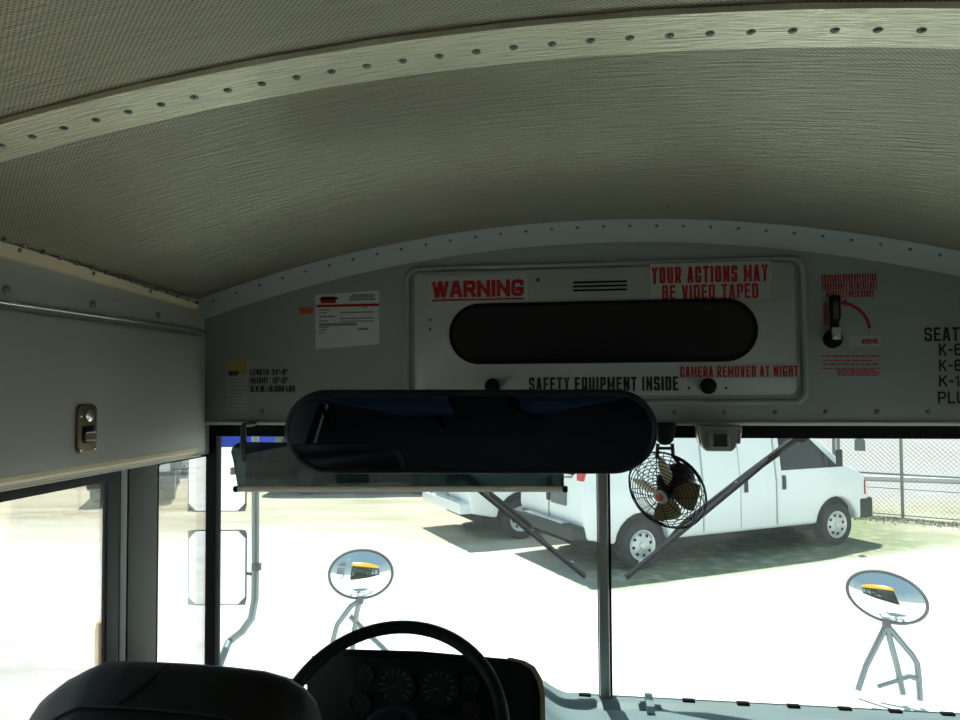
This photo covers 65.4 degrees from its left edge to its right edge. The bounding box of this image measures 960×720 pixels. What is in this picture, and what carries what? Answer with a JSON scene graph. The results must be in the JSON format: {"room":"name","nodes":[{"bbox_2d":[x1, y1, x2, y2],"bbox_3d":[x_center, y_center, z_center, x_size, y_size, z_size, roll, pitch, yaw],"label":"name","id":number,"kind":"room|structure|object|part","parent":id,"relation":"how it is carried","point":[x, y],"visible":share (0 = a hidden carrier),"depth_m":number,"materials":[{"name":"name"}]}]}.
{"room":"school bus interior","nodes":[
{"label":"school bus interior","id":0,"kind":"room"},
{"bbox_2d":[0,258,208,454],"bbox_3d":[-1.335,0.867,-1.414,0.050,2.380,7.282,-1,-2,8],"label":"wall","id":1,"kind":"structure","parent":0,"point":[9,270],"depth_m":1.65,"materials":[{"name":"metal"}]},
{"bbox_2d":[0,471,119,719],"bbox_3d":[-0.943,0.611,1.231,0.014,0.737,1.099,-1,-2,8],"label":"window","id":2,"kind":"structure","parent":1,"relation":"in","point":[59,576],"depth_m":1.58,"materials":[{"name":"clear glass"}]},
{"bbox_2d":[0,237,198,308],"bbox_3d":[-0.972,-0.217,0.944,0.039,0.062,2.375,-1,-2,8],"label":"trim","id":3,"kind":"structure","parent":1,"relation":"attached to","point":[8,251],"depth_m":1.63,"materials":[{"name":"metal"}]},
{"bbox_2d":[0,278,206,491],"bbox_3d":[-0.948,0.032,1.010,0.041,0.403,2.330,-1,-2,8],"label":"access panel","id":4,"kind":"object","parent":1,"relation":"attached to","point":[79,398],"visible":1,"depth_m":1.64,"materials":[{"name":"paint"}]},
{"bbox_3d":[-0.851,0.148,1.615,0.006,0.104,0.063,-1,-2,8],"label":"latch plate","id":5,"kind":"part","parent":4,"relation":"part of","materials":[{"name":"brown metal"}]},
{"bbox_3d":[-0.953,-0.123,1.004,0.007,0.007,2.305,-1,-2,8],"label":"hinge rail","id":6,"kind":"part","parent":4,"relation":"part of","materials":[{"name":"silver metal"}]},
{"bbox_2d":[118,469,127,660],"bbox_3d":[-0.875,0.632,1.790,0.042,0.739,0.026,-1,-2,8],"label":"trim","id":7,"kind":"structure","parent":1,"relation":"attached to","point":[123,473],"depth_m":1.79,"materials":[{"name":"grey metal"}]},
{"bbox_2d":[125,464,157,661],"bbox_3d":[-0.865,0.634,1.865,0.050,0.739,0.124,-1,-2,8],"label":"pillar","id":8,"kind":"structure","parent":1,"relation":"attached to","point":[141,570],"depth_m":1.86,"materials":[{"name":"grey metal"}]},
{"bbox_2d":[156,454,208,664],"bbox_3d":[-0.817,0.640,2.065,0.007,0.737,0.283,-1,-2,8],"label":"window","id":9,"kind":"structure","parent":1,"relation":"in","point":[181,486],"depth_m":2.06,"materials":[{"name":"clear glass"}]},
{"bbox_2d":[220,436,261,665],"bbox_3d":[-0.829,0.622,2.493,0.132,0.969,0.452,0,-2,-7],"label":"mirror bracket","id":10,"kind":"object","parent":1,"relation":"attached to","point":[256,566],"visible":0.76,"depth_m":2.68,"materials":[{"name":"grey metal"}]},
{"bbox_2d":[221,446,246,511],"bbox_3d":[-0.940,0.430,2.714,0.229,0.235,0.044,0,-2,0],"label":"mirror","id":11,"kind":"object","parent":10,"relation":"attached to","point":[231,501],"visible":0.19,"depth_m":2.69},
{"bbox_2d":[220,530,250,604],"bbox_3d":[-0.935,0.746,2.702,0.228,0.268,0.044,0,-2,0],"label":"mirror","id":12,"kind":"object","parent":10,"relation":"attached to","point":[234,573],"visible":0.52,"depth_m":2.68,"materials":[{"name":"white mirror"}]},
{"bbox_2d":[0,0,959,298],"bbox_3d":[-0.179,-0.394,-1.536,2.400,0.211,7.282,-1,-2,8],"label":"ceiling","id":13,"kind":"structure","parent":0,"point":[861,140],"depth_m":1.25,"materials":[{"name":"metal"}]},
{"bbox_2d":[0,1,959,162],"bbox_3d":[0.177,-0.323,0.931,2.300,0.174,0.103,-1,-2,8],"label":"trim","id":14,"kind":"structure","parent":13,"relation":"attached to","point":[936,24],"depth_m":0.95,"materials":[{"name":"metal"}]},
{"bbox_2d":[205,242,959,421],"bbox_3d":[0.338,-0.104,2.035,2.400,0.543,0.049,-1,-2,8],"label":"wall","id":15,"kind":"structure","parent":0,"point":[271,333],"depth_m":1.97,"materials":[{"name":"grey metal"}]},
{"bbox_2d":[227,358,247,410],"bbox_3d":[-0.701,0.071,2.157,0.062,0.152,0.002,-1,-2,8],"label":"card","id":16,"kind":"object","parent":15,"relation":"attached to","point":[237,368],"visible":1,"depth_m":2.16,"materials":[{"name":"white paper"}]},
{"bbox_2d":[250,369,294,391],"bbox_3d":[-0.595,0.060,2.142,0.135,0.067,0.001,-1,-2,8],"label":"dimensions lettering","id":17,"kind":"object","parent":15,"relation":"attached to","point":[257,371],"visible":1,"depth_m":2.14},
{"bbox_2d":[300,307,312,313],"bbox_3d":[-0.496,-0.142,2.136,0.039,0.018,0.001,-1,-2,8],"label":"sticker","id":18,"kind":"object","parent":15,"relation":"attached to","point":[303,310],"visible":1,"depth_m":2.13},
{"bbox_2d":[315,290,378,348],"bbox_3d":[-0.377,-0.114,2.117,0.189,0.163,0.002,-1,-2,8],"label":"certificate","id":19,"kind":"object","parent":15,"relation":"attached to","point":[352,318],"visible":1,"depth_m":2.12,"materials":[{"name":"paper"}]},
{"bbox_2d":[230,421,572,492],"bbox_3d":[-0.215,0.263,2.019,0.926,0.188,0.113,-1,-2,8],"label":"sun visor","id":20,"kind":"object","parent":15,"relation":"attached to","point":[258,466],"visible":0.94,"depth_m":1.99,"materials":[{"name":"plastic"}]},
{"bbox_3d":[-0.233,0.283,1.977,0.904,0.128,0.004,-1,-2,8],"label":"visor panel","id":21,"kind":"part","parent":20,"relation":"part of","materials":[{"name":"plastic"}]},
{"bbox_3d":[-0.223,0.340,1.969,0.889,0.027,0.015,-1,-2,8],"label":"rail","id":22,"kind":"part","parent":20,"relation":"part of","materials":[{"name":"grey metal"}]},
{"bbox_3d":[0.217,0.330,1.906,0.014,0.018,0.018,-1,-2,8],"label":"rail knob","id":23,"kind":"part","parent":20,"relation":"part of","materials":[{"name":"black plastic"}]},
{"bbox_2d":[205,425,598,695],"bbox_3d":[-0.239,0.550,2.122,1.137,0.746,0.032,-1,-2,8],"label":"windshield frame","id":24,"kind":"structure","parent":15,"relation":"in","point":[213,461],"depth_m":2.19,"materials":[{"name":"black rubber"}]},
{"bbox_2d":[478,492,585,578],"bbox_3d":[0.074,0.433,2.156,0.459,0.370,0.060,-1,-2,8],"label":"wiper","id":25,"kind":"object","parent":24,"relation":"attached to","point":[491,497],"visible":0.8,"depth_m":2.13,"materials":[{"name":"black metal"}]},
{"bbox_3d":[0.026,0.394,2.175,0.333,0.268,0.025,-1,-2,8],"label":"arm","id":26,"kind":"part","parent":25,"relation":"part of","materials":[{"name":"metal"}]},
{"bbox_2d":[197,219,959,318],"bbox_3d":[0.331,-0.248,1.997,2.300,0.248,0.043,-1,-2,8],"label":"trim","id":27,"kind":"structure","parent":15,"relation":"attached to","point":[789,237],"depth_m":2.01,"materials":[{"name":"paint"}]},
{"bbox_2d":[205,422,959,425],"bbox_3d":[0.340,0.171,2.009,2.295,0.009,0.030,-1,-2,8],"label":"trim","id":28,"kind":"structure","parent":15,"relation":"attached to","point":[206,423],"depth_m":1.93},
{"bbox_2d":[596,474,611,697],"bbox_3d":[0.334,0.548,2.014,0.036,0.756,0.016,-1,-2,8],"label":"trim","id":29,"kind":"structure","parent":15,"relation":"attached to","point":[602,489],"depth_m":2.01,"materials":[{"name":"metal"}]},
{"bbox_2d":[405,255,807,404],"bbox_3d":[0.317,-0.074,1.998,1.071,0.390,0.035,-1,-2,8],"label":"hatch","id":30,"kind":"object","parent":15,"relation":"attached to","point":[603,320],"visible":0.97,"depth_m":2.00,"materials":[{"name":"grey paint"}]},
{"bbox_2d":[285,389,657,473],"bbox_3d":[0.003,0.164,1.799,0.810,0.190,0.479,-1,-2,8],"label":"rearview mirror","id":31,"kind":"object","parent":30,"relation":"attached to","point":[429,431],"visible":1,"depth_m":1.63,"materials":[{"name":"black mirror"}]},
{"bbox_2d":[428,274,527,304],"bbox_3d":[-0.007,-0.193,2.054,0.278,0.079,0.002,-1,-2,8],"label":"warning sticker","id":32,"kind":"object","parent":30,"relation":"attached to","point":[447,290],"visible":1,"depth_m":2.05,"materials":[{"name":"red paper"}]},
{"bbox_3d":[0.032,0.071,2.028,0.042,0.042,0.023,-1,-2,8],"label":"knob","id":33,"kind":"part","parent":30,"relation":"part of","materials":[{"name":"black plastic"}]},
{"bbox_2d":[529,376,678,390],"bbox_3d":[0.328,0.065,1.997,0.394,0.039,0.001,-1,-2,8],"label":"lettering","id":34,"kind":"object","parent":30,"relation":"attached to","point":[626,382],"visible":0.93,"depth_m":1.99},
{"bbox_3d":[0.597,0.068,1.947,0.042,0.042,0.023,-1,-2,8],"label":"knob","id":35,"kind":"part","parent":30,"relation":"part of","materials":[{"name":"black plastic"}]},
{"bbox_2d":[650,261,771,299],"bbox_3d":[0.606,-0.207,1.966,0.309,0.101,0.002,-1,-2,8],"label":"sticker","id":36,"kind":"object","parent":30,"relation":"attached to","point":[737,280],"visible":1,"depth_m":1.97,"materials":[{"name":"red paper"}]},
{"bbox_2d":[678,363,799,378],"bbox_3d":[0.674,0.029,1.948,0.306,0.039,0.002,-1,-2,8],"label":"sticker","id":37,"kind":"object","parent":30,"relation":"attached to","point":[729,370],"visible":1,"depth_m":1.95,"materials":[{"name":"red paper"}]},
{"bbox_2d":[628,422,706,528],"bbox_3d":[0.468,0.294,1.881,0.183,0.266,0.167,-1,-2,8],"label":"fan","id":38,"kind":"object","parent":15,"relation":"attached to","point":[675,483],"visible":0.97,"depth_m":1.86,"materials":[{"name":"dark wire"},{"name":"brass"},{"name":"red plastic"}]},
{"bbox_3d":[0.428,0.321,1.901,0.069,0.040,0.058,-2,-3,38],"label":"blade","id":39,"kind":"part","parent":38,"relation":"part of","materials":[{"name":"beige plastic"}]},
{"bbox_3d":[0.461,0.278,1.848,0.015,0.075,0.069,0,-2,-9],"label":"blade","id":40,"kind":"part","parent":38,"relation":"part of","materials":[{"name":"brown plastic"}]},
{"bbox_3d":[0.475,0.374,1.884,0.068,0.068,0.025,0,-2,-3],"label":"blade","id":41,"kind":"part","parent":38,"relation":"part of","materials":[{"name":"brown plastic"}]},
{"bbox_3d":[0.502,0.334,1.834,0.072,0.067,0.026,-2,-2,32],"label":"blade","id":42,"kind":"part","parent":38,"relation":"part of","materials":[{"name":"brown plastic"}]},
{"bbox_2d":[695,425,741,450],"bbox_3d":[0.616,0.202,1.934,0.112,0.067,0.076,-1,-2,8],"label":"sensor box","id":43,"kind":"object","parent":15,"relation":"attached to","point":[709,437],"visible":1,"depth_m":1.90,"materials":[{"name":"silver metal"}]},
{"bbox_2d":[610,425,959,713],"bbox_3d":[0.927,0.537,1.954,1.158,0.746,0.032,-1,-2,8],"label":"window","id":44,"kind":"structure","parent":15,"relation":"in","point":[815,432],"depth_m":1.95,"materials":[{"name":"black rubber"}]},
{"bbox_2d":[625,438,807,579],"bbox_3d":[0.653,0.401,2.073,0.502,0.420,0.060,-1,-2,8],"label":"wiper","id":45,"kind":"object","parent":44,"relation":"attached to","point":[733,486],"visible":0.85,"depth_m":2.06,"materials":[{"name":"black painted metal"},{"name":"black rubber"}]},
{"bbox_3d":[0.701,0.360,2.079,0.382,0.317,0.025,-1,-2,8],"label":"arm","id":46,"kind":"part","parent":45,"relation":"part of","materials":[{"name":"metal"}]},
{"bbox_2d":[823,301,827,323],"bbox_3d":[0.895,-0.123,1.934,0.011,0.060,0.001,-1,-2,8],"label":"emergency lettering","id":47,"kind":"object","parent":15,"relation":"attached to","point":[824,306],"visible":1,"depth_m":1.93},
{"bbox_2d":[823,295,842,347],"bbox_3d":[0.908,-0.099,1.915,0.048,0.136,0.034,-1,-2,8],"label":"door lever","id":48,"kind":"object","parent":15,"relation":"attached to","point":[833,338],"visible":1,"depth_m":1.90,"materials":[{"name":"black plastic"}]},
{"bbox_3d":[0.907,-0.111,1.907,0.027,0.112,0.010,-1,-2,8],"label":"lever arm","id":49,"kind":"part","parent":48,"relation":"part of","materials":[{"name":"black plastic"}]},
{"bbox_2d":[821,271,878,299],"bbox_3d":[0.953,-0.191,1.928,0.140,0.071,0.002,-1,-2,8],"label":"decal","id":50,"kind":"object","parent":15,"relation":"attached to","point":[848,285],"visible":0.98,"depth_m":1.93,"materials":[{"name":"red paper"}]},
{"bbox_2d":[821,356,879,375],"bbox_3d":[0.953,0.014,1.921,0.143,0.053,0.001,-1,-2,8],"label":"decal","id":51,"kind":"object","parent":15,"relation":"attached to","point":[821,356],"visible":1,"depth_m":1.92},
{"bbox_2d":[841,299,870,328],"bbox_3d":[0.966,-0.119,1.923,0.075,0.078,0.001,-1,-2,8],"label":"decal","id":52,"kind":"object","parent":15,"relation":"attached to","point":[844,302],"visible":0.99,"depth_m":1.92},
{"bbox_2d":[849,336,880,346],"bbox_3d":[0.988,-0.048,1.918,0.076,0.027,0.002,-1,-2,8],"label":"decal","id":53,"kind":"object","parent":15,"relation":"attached to","point":[854,341],"visible":1,"depth_m":1.92},
{"bbox_2d":[924,327,959,403],"bbox_3d":[1.197,0.013,1.885,0.137,0.193,0.001,-1,-2,8],"label":"lettering","id":54,"kind":"object","parent":15,"relation":"attached to","point":[946,330],"visible":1,"depth_m":1.89},
{"bbox_3d":[-0.168,1.523,-1.606,2.400,0.060,7.282,-1,-2,8],"label":"floor","id":55,"kind":"structure","parent":0,"visible":0},
{"bbox_2d":[29,661,321,719],"bbox_3d":[-0.488,1.058,1.375,0.515,1.092,0.545,-1,-2,8],"label":"seat","id":56,"kind":"object","parent":55,"relation":"on","point":[112,690],"visible":1,"depth_m":1.19,"materials":[{"name":"black leather"}]},
{"bbox_3d":[0.349,1.559,1.976,2.400,1.225,0.045,-1,-2,8],"label":"wall","id":57,"kind":"structure","parent":0,"visible":0},
{"bbox_2d":[304,637,959,712],"bbox_3d":[0.518,1.698,2.860,2.540,1.010,1.675,-1,-2,8],"label":"hood","id":58,"kind":"object","parent":57,"relation":"attached to","point":[718,673],"visible":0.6,"depth_m":3.04,"materials":[{"name":"white paint"}]},
{"bbox_2d":[328,548,393,649],"bbox_3d":[-0.480,1.022,3.059,0.289,0.491,0.086,0,-2,-2],"label":"mirror","id":59,"kind":"object","parent":58,"relation":"attached to","point":[361,574],"visible":0.94,"depth_m":3.05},
{"bbox_3d":[-0.556,1.124,3.073,0.140,0.289,0.022,-1,-2,8],"label":"leg","id":60,"kind":"part","parent":59,"relation":"part of","materials":[{"name":"grey metal"}]},
{"bbox_3d":[-0.509,1.124,3.066,0.055,0.278,0.022,-1,-2,8],"label":"leg","id":61,"kind":"part","parent":59,"relation":"part of","materials":[{"name":"grey metal"}]},
{"bbox_2d":[330,551,390,596],"bbox_3d":[-0.486,0.879,3.050,0.258,0.195,0.055,0,-2,-9],"label":"mirror glass","id":62,"kind":"object","parent":59,"relation":"attached to","point":[353,573],"depth_m":3.05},
{"bbox_3d":[-0.438,1.141,3.055,0.209,0.194,0.021,-1,-2,8],"label":"leg","id":63,"kind":"part","parent":59,"relation":"part of","materials":[{"name":"grey metal"}]},
{"bbox_2d":[845,569,929,700],"bbox_3d":[1.512,1.020,2.770,0.273,0.469,0.086,-1,-2,20],"label":"mirror","id":64,"kind":"object","parent":58,"relation":"attached to","point":[889,598],"visible":1,"depth_m":2.76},
{"bbox_3d":[1.461,1.106,2.783,0.126,0.255,0.022,-1,-2,8],"label":"leg","id":65,"kind":"part","parent":64,"relation":"part of","materials":[{"name":"grey metal"}]},
{"bbox_2d":[848,572,925,622],"bbox_3d":[1.504,0.882,2.763,0.264,0.182,0.054,-1,-2,27],"label":"mirror glass","id":66,"kind":"object","parent":64,"relation":"attached to","point":[886,597],"depth_m":2.75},
{"bbox_3d":[1.538,1.109,2.771,0.072,0.258,0.022,-1,-2,8],"label":"leg","id":67,"kind":"part","parent":64,"relation":"part of","materials":[{"name":"grey metal"}]},
{"bbox_3d":[1.546,1.190,2.767,0.150,0.063,0.022,-1,-2,8],"label":"leg","id":68,"kind":"part","parent":64,"relation":"part of","materials":[{"name":"grey metal"}]},
{"bbox_3d":[1.568,1.115,2.767,0.129,0.279,0.022,-1,-2,8],"label":"leg","id":69,"kind":"part","parent":64,"relation":"part of","materials":[{"name":"grey metal"}]},
{"bbox_2d":[307,649,959,719],"bbox_3d":[0.306,1.107,1.719,2.280,0.910,0.566,-1,-2,8],"label":"dashboard","id":70,"kind":"object","parent":57,"relation":"attached to","point":[354,684],"visible":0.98,"depth_m":1.68,"materials":[{"name":"black plastic"}]},
{"bbox_2d":[292,620,509,719],"bbox_3d":[-0.185,0.743,1.500,0.491,0.326,0.382,-1,-2,8],"label":"steering wheel","id":71,"kind":"object","parent":70,"relation":"attached to","point":[501,711],"visible":0.85,"depth_m":1.62,"materials":[{"name":"black plastic"}]},
{"bbox_3d":[-0.160,0.828,1.665,0.306,0.328,0.011,-1,-2,8],"label":"instrument panel","id":72,"kind":"part","parent":70,"relation":"part of","materials":[{"name":"black plastic"}]},
{"bbox_2d":[307,649,544,719],"bbox_3d":[-0.100,0.909,1.845,0.545,0.501,0.375,-1,-2,8],"label":"cluster","id":73,"kind":"object","parent":70,"relation":"attached to","point":[354,684],"depth_m":1.66,"materials":[{"name":"black plastic"}]},
{"label":"outside","id":74,"kind":"structure","parent":0,"visible":0},
{"bbox_2d":[0,439,959,709],"bbox_3d":[13.520,3.422,23.200,140.000,0.001,110.000,-1,-2,8],"label":"ground","id":75,"kind":"structure","parent":74,"point":[786,592],"depth_m":10.24,"materials":[{"name":"concrete"}]},
{"bbox_2d":[222,436,275,445],"bbox_3d":[-7.728,2.261,24.284,6.750,2.648,2.220,0,-2,2],"label":"box truck","id":76,"kind":"object","parent":75,"relation":"on","point":[226,440],"visible":0.02,"depth_m":23.17,"materials":[{"name":"blue paint"}]},
{"bbox_2d":[274,437,421,494],"bbox_3d":[-2.984,2.484,19.518,4.860,1.799,1.860,0,-2,0],"label":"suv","id":77,"kind":"object","parent":75,"relation":"on","point":[277,439],"visible":0.02,"depth_m":18.65,"materials":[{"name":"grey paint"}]},
{"bbox_2d":[422,492,534,538],"bbox_3d":[1.932,2.108,14.707,5.840,2.139,2.360,1,-2,-23],"label":"cargo van","id":78,"kind":"object","parent":75,"relation":"on","point":[473,506],"visible":0.22,"depth_m":12.96,"materials":[{"name":"white paint"}]},
{"bbox_2d":[513,438,872,568],"bbox_3d":[3.566,2.017,12.479,5.840,2.139,2.360,1,-2,-23],"label":"cargo van","id":79,"kind":"object","parent":75,"relation":"on","point":[807,487],"visible":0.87,"depth_m":11.55,"materials":[{"name":"white paint"}]},
{"bbox_3d":[1.038,1.966,11.348,0.040,0.310,0.080,1,-2,-23],"label":"handle","id":80,"kind":"part","parent":79,"relation":"part of","materials":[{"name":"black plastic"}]},
{"bbox_2d":[577,474,585,481],"bbox_3d":[1.435,1.499,10.557,0.105,0.420,0.120,1,-2,-23],"label":"tail lamp","id":81,"kind":"object","parent":79,"relation":"attached to","point":[580,477],"depth_m":10.50,"materials":[{"name":"red plastic"}]},
{"bbox_3d":[4.006,1.833,11.600,1.410,1.520,0.120,1,-2,-23],"label":"cargo door","id":82,"kind":"part","parent":79,"relation":"part of","materials":[{"name":"white paint"}]},
{"bbox_3d":[4.122,1.941,11.569,0.070,0.220,0.021,1,-2,-23],"label":"door handle","id":83,"kind":"part","parent":79,"relation":"part of","materials":[{"name":"black plastic"}]},
{"bbox_3d":[4.838,1.948,11.878,0.070,0.220,0.021,1,-2,-23],"label":"door handle","id":84,"kind":"part","parent":79,"relation":"part of","materials":[{"name":"black plastic"}]},
{"bbox_3d":[5.343,1.856,12.173,1.420,1.500,0.117,1,-2,-23],"label":"door","id":85,"kind":"part","parent":79,"relation":"part of","materials":[{"name":"white paint"}]},
{"bbox_3d":[5.683,1.643,12.299,0.060,0.210,0.039,1,-2,-23],"label":"window trim","id":86,"kind":"part","parent":79,"relation":"part of","materials":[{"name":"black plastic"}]},
{"bbox_2d":[836,449,842,466],"bbox_3d":[5.873,1.604,12.214,0.140,0.280,0.020,1,-2,-23],"label":"mirror","id":87,"kind":"object","parent":79,"relation":"attached to","point":[839,457],"depth_m":12.20,"materials":[{"name":"black plastic"}]},
{"bbox_2d":[819,439,959,520],"bbox_3d":[9.414,2.042,14.234,14.000,2.150,0.073,-2,-3,36],"label":"fence","id":88,"kind":"object","parent":75,"relation":"on","point":[835,442],"visible":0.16,"depth_m":14.90,"materials":[{"name":"metal"}]},
{"bbox_3d":[7.428,2.107,15.666,0.069,2.150,0.069,-1,-2,8],"label":"gate post","id":89,"kind":"part","parent":88,"relation":"part of","materials":[{"name":"metal"}]},
{"bbox_3d":[7.497,2.104,15.616,0.069,2.150,0.069,-1,-2,8],"label":"gate post","id":90,"kind":"part","parent":88,"relation":"part of","materials":[{"name":"metal"}]},
{"bbox_2d":[854,439,864,450],"bbox_3d":[7.818,1.743,15.376,0.200,0.250,0.007,-2,-3,36],"label":"plaque","id":91,"kind":"object","parent":88,"relation":"attached to","point":[859,444],"visible":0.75,"depth_m":15.38,"materials":[{"name":"grey metal"}]},
{"bbox_3d":[8.430,2.104,14.941,0.067,2.090,0.067,-1,-2,8],"label":"post","id":92,"kind":"part","parent":88,"relation":"part of","materials":[{"name":"metal"}]},
{"bbox_3d":[9.414,2.257,14.226,14.000,0.044,0.044,-2,-3,36],"label":"rail","id":93,"kind":"part","parent":88,"relation":"part of","materials":[{"name":"metal"}]},
{"bbox_3d":[9.416,2.547,14.215,14.000,0.016,0.016,-2,-3,36],"label":"rail","id":94,"kind":"part","parent":88,"relation":"part of","materials":[{"name":"metal"}]},
{"bbox_3d":[9.419,3.066,14.196,14.000,0.024,0.024,-2,-3,36],"label":"rail","id":95,"kind":"part","parent":88,"relation":"part of","materials":[{"name":"metal"}]},
{"bbox_2d":[855,515,959,529],"bbox_3d":[10.906,3.009,12.318,9.437,0.060,1.176,-2,-3,36],"label":"weeds","id":96,"kind":"object","parent":75,"relation":"on","point":[873,517],"visible":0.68,"depth_m":14.47,"materials":[{"name":"green plant"}]},
{"bbox_2d":[863,475,959,483],"bbox_3d":[18.514,3.135,17.957,23.000,0.130,0.220,-1,-2,20],"label":"kerb","id":97,"kind":"object","parent":75,"relation":"on","point":[866,478],"depth_m":20.31,"materials":[{"name":"white concrete"}]}
]}

